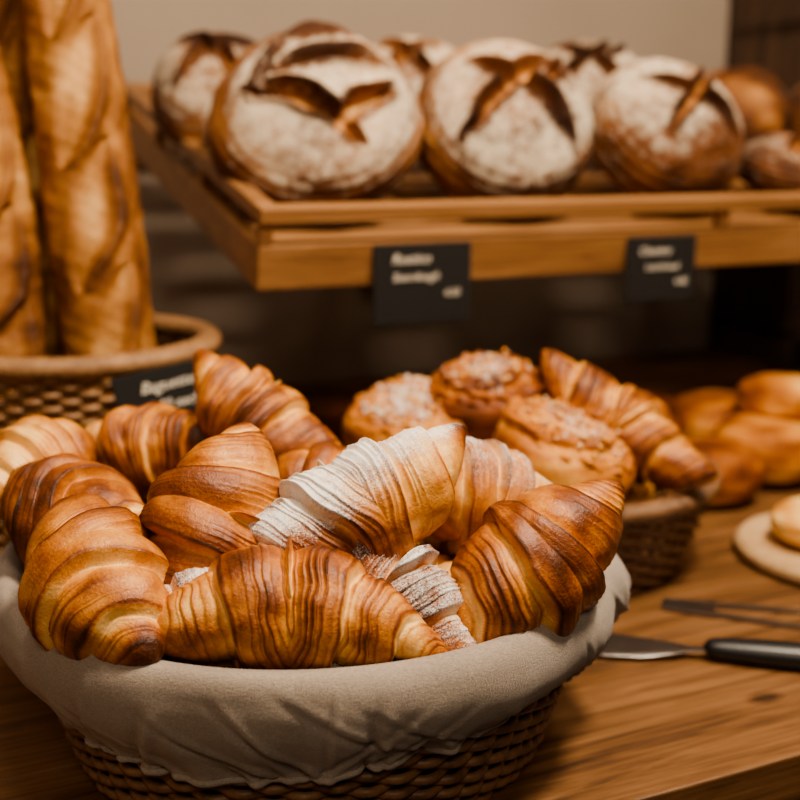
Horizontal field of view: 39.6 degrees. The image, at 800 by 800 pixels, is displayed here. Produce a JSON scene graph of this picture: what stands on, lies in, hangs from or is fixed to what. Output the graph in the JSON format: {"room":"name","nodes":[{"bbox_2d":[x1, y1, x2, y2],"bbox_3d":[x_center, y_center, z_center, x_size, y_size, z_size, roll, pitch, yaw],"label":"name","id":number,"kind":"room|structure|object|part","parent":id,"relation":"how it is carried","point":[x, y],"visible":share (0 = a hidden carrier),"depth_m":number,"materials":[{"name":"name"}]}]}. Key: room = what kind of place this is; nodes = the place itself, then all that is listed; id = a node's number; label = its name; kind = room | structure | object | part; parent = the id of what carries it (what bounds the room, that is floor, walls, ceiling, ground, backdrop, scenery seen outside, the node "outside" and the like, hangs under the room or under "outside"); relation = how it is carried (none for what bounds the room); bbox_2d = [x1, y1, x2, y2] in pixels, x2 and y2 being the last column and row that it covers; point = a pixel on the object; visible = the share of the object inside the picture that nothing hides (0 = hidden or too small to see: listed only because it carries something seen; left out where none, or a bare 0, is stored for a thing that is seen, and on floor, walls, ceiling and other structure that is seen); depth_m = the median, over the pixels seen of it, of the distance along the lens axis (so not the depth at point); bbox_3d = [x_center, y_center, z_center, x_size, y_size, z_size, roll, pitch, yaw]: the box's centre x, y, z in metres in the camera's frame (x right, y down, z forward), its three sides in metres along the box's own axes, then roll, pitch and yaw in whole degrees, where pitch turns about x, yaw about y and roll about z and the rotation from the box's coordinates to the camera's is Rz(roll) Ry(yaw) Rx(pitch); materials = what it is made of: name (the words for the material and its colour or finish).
{"room":"food shop","nodes":[
{"label":"food shop","id":0,"kind":"room"},
{"bbox_2d":[111,0,729,385],"bbox_3d":[-0.050,-0.496,2.150,4.200,2.700,0.101,-6,14,-23],"label":"wall","id":1,"kind":"structure","parent":0,"point":[327,334],"depth_m":2.15,"materials":[{"name":"paint"}]},
{"bbox_2d":[125,82,799,290],"bbox_3d":[0.256,-0.383,1.786,1.250,0.259,0.823,-6,14,-23],"label":"display shelf","id":2,"kind":"object","parent":1,"relation":"attached to","point":[285,246],"visible":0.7,"depth_m":1.37,"materials":[{"name":"brown wood"}]},
{"bbox_2d":[150,30,256,147],"bbox_3d":[-0.249,-0.421,1.527,0.190,0.167,0.170,-1,13,-4],"label":"loaf","id":3,"kind":"object","parent":2,"relation":"on","point":[186,77],"visible":0.53,"depth_m":1.46,"materials":[{"name":"beige food"}]},
{"bbox_2d":[207,20,423,203],"bbox_3d":[-0.105,-0.337,1.335,0.249,0.228,0.216,6,14,26],"label":"loaf","id":4,"kind":"object","parent":2,"relation":"on","point":[312,111],"visible":0.92,"depth_m":1.27,"materials":[{"name":"beige food"}]},
{"bbox_2d":[373,36,455,94],"bbox_3d":[0.014,-0.446,1.622,0.196,0.168,0.177,-2,13,-10],"label":"loaf","id":5,"kind":"object","parent":2,"relation":"on","point":[414,57],"visible":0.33,"depth_m":1.57,"materials":[{"name":"beige food"}]},
{"bbox_2d":[373,242,470,325],"bbox_3d":[0.026,-0.135,1.288,0.124,0.092,0.004,-6,14,-23],"label":"price sign","id":6,"kind":"object","parent":2,"relation":"attached to","point":[421,282],"visible":1,"depth_m":1.29,"materials":[{"name":"black"}]},
{"bbox_2d":[417,39,593,199],"bbox_3d":[0.132,-0.353,1.425,0.237,0.217,0.194,-3,13,-13],"label":"loaf","id":7,"kind":"object","parent":2,"relation":"on","point":[503,118],"visible":0.93,"depth_m":1.36,"materials":[{"name":"beige food"}]},
{"bbox_2d":[544,39,636,155],"bbox_3d":[0.291,-0.475,1.744,0.202,0.179,0.184,-4,14,-18],"label":"loaf","id":8,"kind":"object","parent":2,"relation":"on","point":[590,61],"visible":0.27,"depth_m":1.69,"materials":[{"name":"beige food"}]},
{"bbox_2d":[625,235,696,302],"bbox_3d":[0.334,-0.168,1.421,0.106,0.082,0.004,-6,14,-23],"label":"price sign","id":9,"kind":"object","parent":2,"relation":"attached to","point":[658,268],"visible":1,"depth_m":1.42,"materials":[{"name":"black"}]},
{"bbox_2d":[590,58,744,195],"bbox_3d":[0.365,-0.366,1.521,0.222,0.200,0.185,-6,14,-24],"label":"loaf","id":10,"kind":"object","parent":2,"relation":"on","point":[662,126],"visible":0.89,"depth_m":1.46,"materials":[{"name":"brown food"}]},
{"bbox_2d":[705,66,793,142],"bbox_3d":[0.553,-0.479,1.843,0.193,0.142,0.179,3,13,13],"label":"loaf","id":11,"kind":"object","parent":2,"relation":"on","point":[763,106],"visible":0.46,"depth_m":1.77,"materials":[{"name":"brown food"}]},
{"bbox_2d":[737,130,799,192],"bbox_3d":[0.569,-0.335,1.606,0.174,0.107,0.168,0,13,0],"label":"loaf","id":12,"kind":"object","parent":2,"relation":"on","point":[771,161],"visible":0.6,"depth_m":1.56,"materials":[{"name":"brown food"}]},
{"bbox_2d":[789,86,799,133],"bbox_3d":[0.743,-0.488,1.918,0.176,0.130,0.175,11,17,39],"label":"loaf","id":13,"kind":"object","parent":2,"relation":"on","point":[794,95],"visible":0.23,"depth_m":1.88,"materials":[{"name":"brown food"}]},
{"bbox_3d":[0.765,1.256,0.674,4.400,0.050,4.110,-6,14,-23],"label":"floor","id":14,"kind":"structure","parent":0,"visible":0},
{"bbox_2d":[0,348,799,799],"bbox_3d":[-0.055,0.569,1.538,2.259,0.900,1.409,-6,14,-23],"label":"table","id":15,"kind":"object","parent":14,"relation":"on","point":[689,725],"visible":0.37,"depth_m":0.91,"materials":[{"name":"brown wood"}]},
{"bbox_2d":[0,314,221,552],"bbox_3d":[-0.365,0.044,1.267,0.323,0.242,0.323,0,13,0],"label":"wicker basket","id":16,"kind":"object","parent":15,"relation":"on","point":[50,374],"visible":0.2,"depth_m":1.11,"materials":[{"name":"brown wicker"}]},
{"bbox_2d":[0,52,47,519],"bbox_3d":[-0.440,-0.142,1.192,0.137,0.600,0.108,9,16,36],"label":"baguette","id":17,"kind":"object","parent":16,"relation":"in","point":[22,319],"visible":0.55,"depth_m":1.16,"materials":[{"name":"brown food"}]},
{"bbox_2d":[0,0,77,413],"bbox_3d":[-0.419,-0.221,1.291,0.160,0.710,0.092,11,17,38],"label":"baguette","id":18,"kind":"object","parent":16,"relation":"in","point":[12,37],"visible":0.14,"depth_m":1.24,"materials":[{"name":"brown food"}]},
{"bbox_2d":[20,0,156,419],"bbox_3d":[-0.335,-0.211,1.216,0.107,0.724,0.188,-11,17,-40],"label":"baguette","id":19,"kind":"object","parent":16,"relation":"in","point":[98,255],"visible":0.72,"depth_m":1.18,"materials":[{"name":"brown food"}]},
{"bbox_2d":[110,354,217,411],"bbox_3d":[-0.232,-0.004,1.128,0.121,0.075,0.011,-8,15,-31],"label":"price sign","id":20,"kind":"object","parent":16,"relation":"attached to","point":[173,385],"visible":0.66,"depth_m":1.12,"materials":[{"name":"black"}]},
{"bbox_2d":[0,496,630,799],"bbox_3d":[-0.069,0.180,0.882,0.473,0.152,0.476,-8,15,-31],"label":"wicker basket","id":21,"kind":"object","parent":15,"relation":"on","point":[463,723],"visible":0.53,"depth_m":0.68,"materials":[{"name":"beige fabric"}]},
{"bbox_2d":[0,415,96,514],"bbox_3d":[-0.290,0.053,0.887,0.091,0.080,0.122,-2,13,-9],"label":"croissant","id":22,"kind":"object","parent":21,"relation":"on","point":[35,437],"visible":0.57,"depth_m":0.86,"materials":[{"name":"brown food"}]},
{"bbox_2d":[18,493,168,666],"bbox_3d":[-0.190,0.116,0.712,0.114,0.096,0.113,2,13,10],"label":"croissant","id":23,"kind":"object","parent":21,"relation":"on","point":[92,580],"visible":0.95,"depth_m":0.67,"materials":[{"name":"brown food"}]},
{"bbox_2d":[83,402,206,496],"bbox_3d":[-0.217,0.043,0.965,0.147,0.082,0.080,-3,13,-11],"label":"croissant","id":24,"kind":"object","parent":21,"relation":"in","point":[142,443],"visible":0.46,"depth_m":0.93,"materials":[{"name":"brown food"}]},
{"bbox_2d":[162,567,245,668],"bbox_3d":[-0.108,0.139,0.714,0.125,0.086,0.085,-12,18,-42],"label":"croissant","id":25,"kind":"object","parent":21,"relation":"in","point":[179,579],"visible":0.18,"depth_m":0.69,"materials":[{"name":"white food"}]},
{"bbox_2d":[139,422,281,584],"bbox_3d":[-0.121,0.084,0.747,0.107,0.118,0.109,-5,14,-22],"label":"croissant","id":26,"kind":"object","parent":25,"relation":"on","point":[197,511],"visible":0.56,"depth_m":0.71,"materials":[{"name":"brown food"}]},
{"bbox_2d":[157,535,447,669],"bbox_3d":[-0.071,0.128,0.689,0.201,0.083,0.082,3,13,14],"label":"croissant","id":27,"kind":"object","parent":21,"relation":"in","point":[265,607],"visible":0.82,"depth_m":0.66,"materials":[{"name":"brown food"}]},
{"bbox_2d":[350,539,477,661],"bbox_3d":[-0.007,0.122,0.728,0.089,0.109,0.127,-7,15,-29],"label":"croissant","id":28,"kind":"object","parent":21,"relation":"in","point":[429,589],"visible":0.25,"depth_m":0.70,"materials":[{"name":"white food"}]},
{"bbox_2d":[247,423,465,557],"bbox_3d":[-0.034,0.072,0.736,0.159,0.104,0.088,0,13,-2],"label":"croissant","id":29,"kind":"object","parent":28,"relation":"on","point":[389,495],"visible":0.74,"depth_m":0.71,"materials":[{"name":"beige food"}]},
{"bbox_2d":[415,535,455,558],"bbox_3d":[0.054,0.104,0.939,0.118,0.081,0.107,8,15,30],"label":"croissant","id":30,"kind":"object","parent":21,"relation":"in","point":[441,547],"visible":0.02,"depth_m":0.90,"materials":[{"name":"brown food"}]},
{"bbox_2d":[436,554,452,574],"bbox_3d":[0.031,0.157,0.816,0.089,0.083,0.116,-8,15,-30],"label":"croissant","id":31,"kind":"object","parent":21,"relation":"in","point":[444,562],"visible":0.02,"depth_m":0.82,"materials":[{"name":"orange food"}]},
{"bbox_2d":[430,437,551,555],"bbox_3d":[0.066,0.075,0.836,0.133,0.097,0.093,3,13,12],"label":"croissant","id":32,"kind":"object","parent":31,"relation":"on","point":[491,472],"visible":0.38,"depth_m":0.81,"materials":[{"name":"brown food"}]},
{"bbox_2d":[450,479,625,643],"bbox_3d":[0.089,0.114,0.749,0.112,0.112,0.131,4,14,17],"label":"croissant","id":33,"kind":"object","parent":21,"relation":"in","point":[537,557],"visible":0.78,"depth_m":0.70,"materials":[{"name":"brown food"}]},
{"bbox_3d":[-0.069,0.075,0.927,0.158,0.086,0.081,-10,43,-16],"label":"croissant","id":34,"kind":"object","parent":21,"relation":"in","visible":0},
{"bbox_2d":[193,348,340,459],"bbox_3d":[-0.119,0.016,0.934,0.146,0.105,0.086,10,16,37],"label":"croissant","id":35,"kind":"object","parent":34,"relation":"on","point":[229,394],"visible":0.66,"depth_m":0.91,"materials":[{"name":"brown food"}]},
{"bbox_3d":[-0.061,0.123,0.823,0.080,0.086,0.143,-12,14,23],"label":"croissant","id":36,"kind":"object","parent":21,"relation":"in","visible":0},
{"bbox_2d":[276,441,345,479],"bbox_3d":[-0.046,0.074,0.854,0.124,0.085,0.085,-3,13,-12],"label":"croissant","id":37,"kind":"object","parent":36,"relation":"on","point":[298,461],"visible":0.09,"depth_m":0.84,"materials":[{"name":"brown food"}]},
{"bbox_3d":[-0.233,0.124,0.851,0.079,0.088,0.146,42,18,1],"label":"croissant","id":38,"kind":"object","parent":21,"relation":"in","visible":0},
{"bbox_2d":[1,453,144,563],"bbox_3d":[-0.235,0.084,0.814,0.112,0.090,0.105,-3,13,-11],"label":"croissant","id":39,"kind":"object","parent":38,"relation":"on","point":[31,489],"visible":0.58,"depth_m":0.79,"materials":[{"name":"brown food"}]},
{"bbox_2d":[359,377,427,393],"bbox_3d":[0.021,0.016,1.709,0.194,0.093,0.191,-6,14,-24],"label":"pastry","id":40,"kind":"object","parent":15,"relation":"on","point":[367,388],"visible":0.05,"depth_m":1.71,"materials":[{"name":"brown food"}]},
{"bbox_2d":[639,389,680,431],"bbox_3d":[0.360,0.029,1.669,0.156,0.084,0.152,-3,13,-12],"label":"croissant","id":41,"kind":"object","parent":15,"relation":"on","point":[669,401],"visible":0.13,"depth_m":1.63,"materials":[{"name":"brown food"}]},
{"bbox_2d":[616,450,721,594],"bbox_3d":[0.175,0.119,1.236,0.348,0.111,0.348,-4,13,-15],"label":"basket","id":42,"kind":"object","parent":15,"relation":"on","point":[653,554],"visible":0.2,"depth_m":1.11,"materials":[{"name":"wicker"}]},
{"bbox_2d":[342,374,466,446],"bbox_3d":[0.015,0.023,1.185,0.151,0.092,0.153,7,15,27],"label":"bun","id":43,"kind":"object","parent":42,"relation":"on","point":[391,407],"visible":0.48,"depth_m":1.15,"materials":[{"name":"brown food"}]},
{"bbox_2d":[427,348,549,440],"bbox_3d":[0.090,0.000,1.183,0.135,0.101,0.130,6,14,23],"label":"pastry","id":44,"kind":"object","parent":43,"relation":"on","point":[473,390],"visible":0.68,"depth_m":1.14,"materials":[{"name":"brown food"}]},
{"bbox_2d":[493,396,635,495],"bbox_3d":[0.158,0.056,1.089,0.145,0.113,0.143,-9,16,-33],"label":"bun","id":45,"kind":"object","parent":42,"relation":"on","point":[563,445],"visible":0.66,"depth_m":1.04,"materials":[{"name":"brown food"}]},
{"bbox_2d":[540,349,718,490],"bbox_3d":[0.228,0.021,1.126,0.191,0.130,0.078,8,15,31],"label":"croissant","id":46,"kind":"object","parent":42,"relation":"on","point":[663,456],"visible":0.84,"depth_m":1.10,"materials":[{"name":"brown food"}]},
{"bbox_2d":[625,481,653,503],"bbox_3d":[0.221,0.093,1.200,0.104,0.067,0.098,8,15,32],"label":"bread roll","id":47,"kind":"object","parent":42,"relation":"in","point":[637,493],"visible":0.08,"depth_m":1.16,"materials":[{"name":"brown food"}]},
{"bbox_3d":[0.230,0.122,1.270,0.100,0.072,0.106,-4,14,-16],"label":"bread roll","id":48,"kind":"object","parent":42,"relation":"in","visible":0},
{"bbox_2d":[641,391,670,421],"bbox_3d":[0.249,0.023,1.256,0.110,0.076,0.114,5,14,22],"label":"croissant","id":49,"kind":"object","parent":48,"relation":"on","point":[665,413],"visible":0.07,"depth_m":1.24,"materials":[{"name":"brown food"}]},
{"bbox_2d":[599,633,799,669],"bbox_3d":[0.282,0.221,0.991,0.247,0.023,0.049,3,13,13],"label":"spatula","id":50,"kind":"object","parent":15,"relation":"on","point":[764,652],"visible":0.93,"depth_m":0.98,"materials":[{"name":"metal"}]},
{"bbox_3d":[0.220,0.222,1.006,0.118,0.006,0.049,3,13,13],"label":"blade","id":51,"kind":"part","parent":50,"relation":"part of","materials":[{"name":"metal"}]},
{"bbox_3d":[0.337,0.224,0.979,0.135,0.023,0.028,3,13,13],"label":"handle","id":52,"kind":"part","parent":50,"relation":"part of","materials":[{"name":"black plastic"}]},
{"bbox_2d":[673,389,741,438],"bbox_3d":[0.471,0.032,1.650,0.159,0.084,0.160,8,15,30],"label":"bread roll","id":53,"kind":"object","parent":15,"relation":"on","point":[700,412],"visible":0.3,"depth_m":1.60,"materials":[{"name":"brown food"}]},
{"bbox_2d":[668,437,765,504],"bbox_3d":[0.399,0.091,1.429,0.134,0.077,0.125,0,13,0],"label":"bread roll","id":54,"kind":"object","parent":15,"relation":"on","point":[742,468],"visible":0.64,"depth_m":1.38,"materials":[{"name":"brown food"}]},
{"bbox_2d":[662,598,799,628],"bbox_3d":[0.385,0.211,1.075,0.256,0.001,0.053,4,14,16],"label":"serving tongs","id":55,"kind":"object","parent":15,"relation":"on","point":[679,605],"visible":1,"depth_m":1.09,"materials":[{"name":"metal"}]},
{"bbox_2d":[711,413,799,483],"bbox_3d":[0.500,0.065,1.514,0.148,0.083,0.149,4,13,15],"label":"bread roll","id":56,"kind":"object","parent":15,"relation":"on","point":[777,440],"visible":0.59,"depth_m":1.45,"materials":[{"name":"brown food"}]},
{"bbox_2d":[735,373,799,421],"bbox_3d":[0.535,-0.003,1.558,0.123,0.064,0.118,-7,15,-27],"label":"bread roll","id":57,"kind":"object","parent":56,"relation":"on","point":[774,395],"visible":0.8,"depth_m":1.52,"materials":[{"name":"brown food"}]},
{"bbox_2d":[734,513,799,584],"bbox_3d":[0.492,0.166,1.234,0.232,0.020,0.232,0,13,0],"label":"round wooden board","id":58,"kind":"object","parent":15,"relation":"on","point":[755,541],"visible":0.77,"depth_m":1.22,"materials":[{"name":"brown wood"}]},
{"bbox_2d":[770,497,799,546],"bbox_3d":[0.466,0.137,1.228,0.110,0.046,0.108,0,13,0],"label":"bun","id":59,"kind":"object","parent":58,"relation":"on","point":[785,517],"visible":1,"depth_m":1.21,"materials":[{"name":"orange food"}]},
{"bbox_2d":[708,0,799,371],"bbox_3d":[1.205,-0.482,2.534,1.005,2.500,0.238,-6,14,-23],"label":"shelving unit","id":60,"kind":"object","parent":14,"relation":"on","point":[755,308],"visible":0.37,"depth_m":2.32,"materials":[{"name":"brown wood"}]}
]}

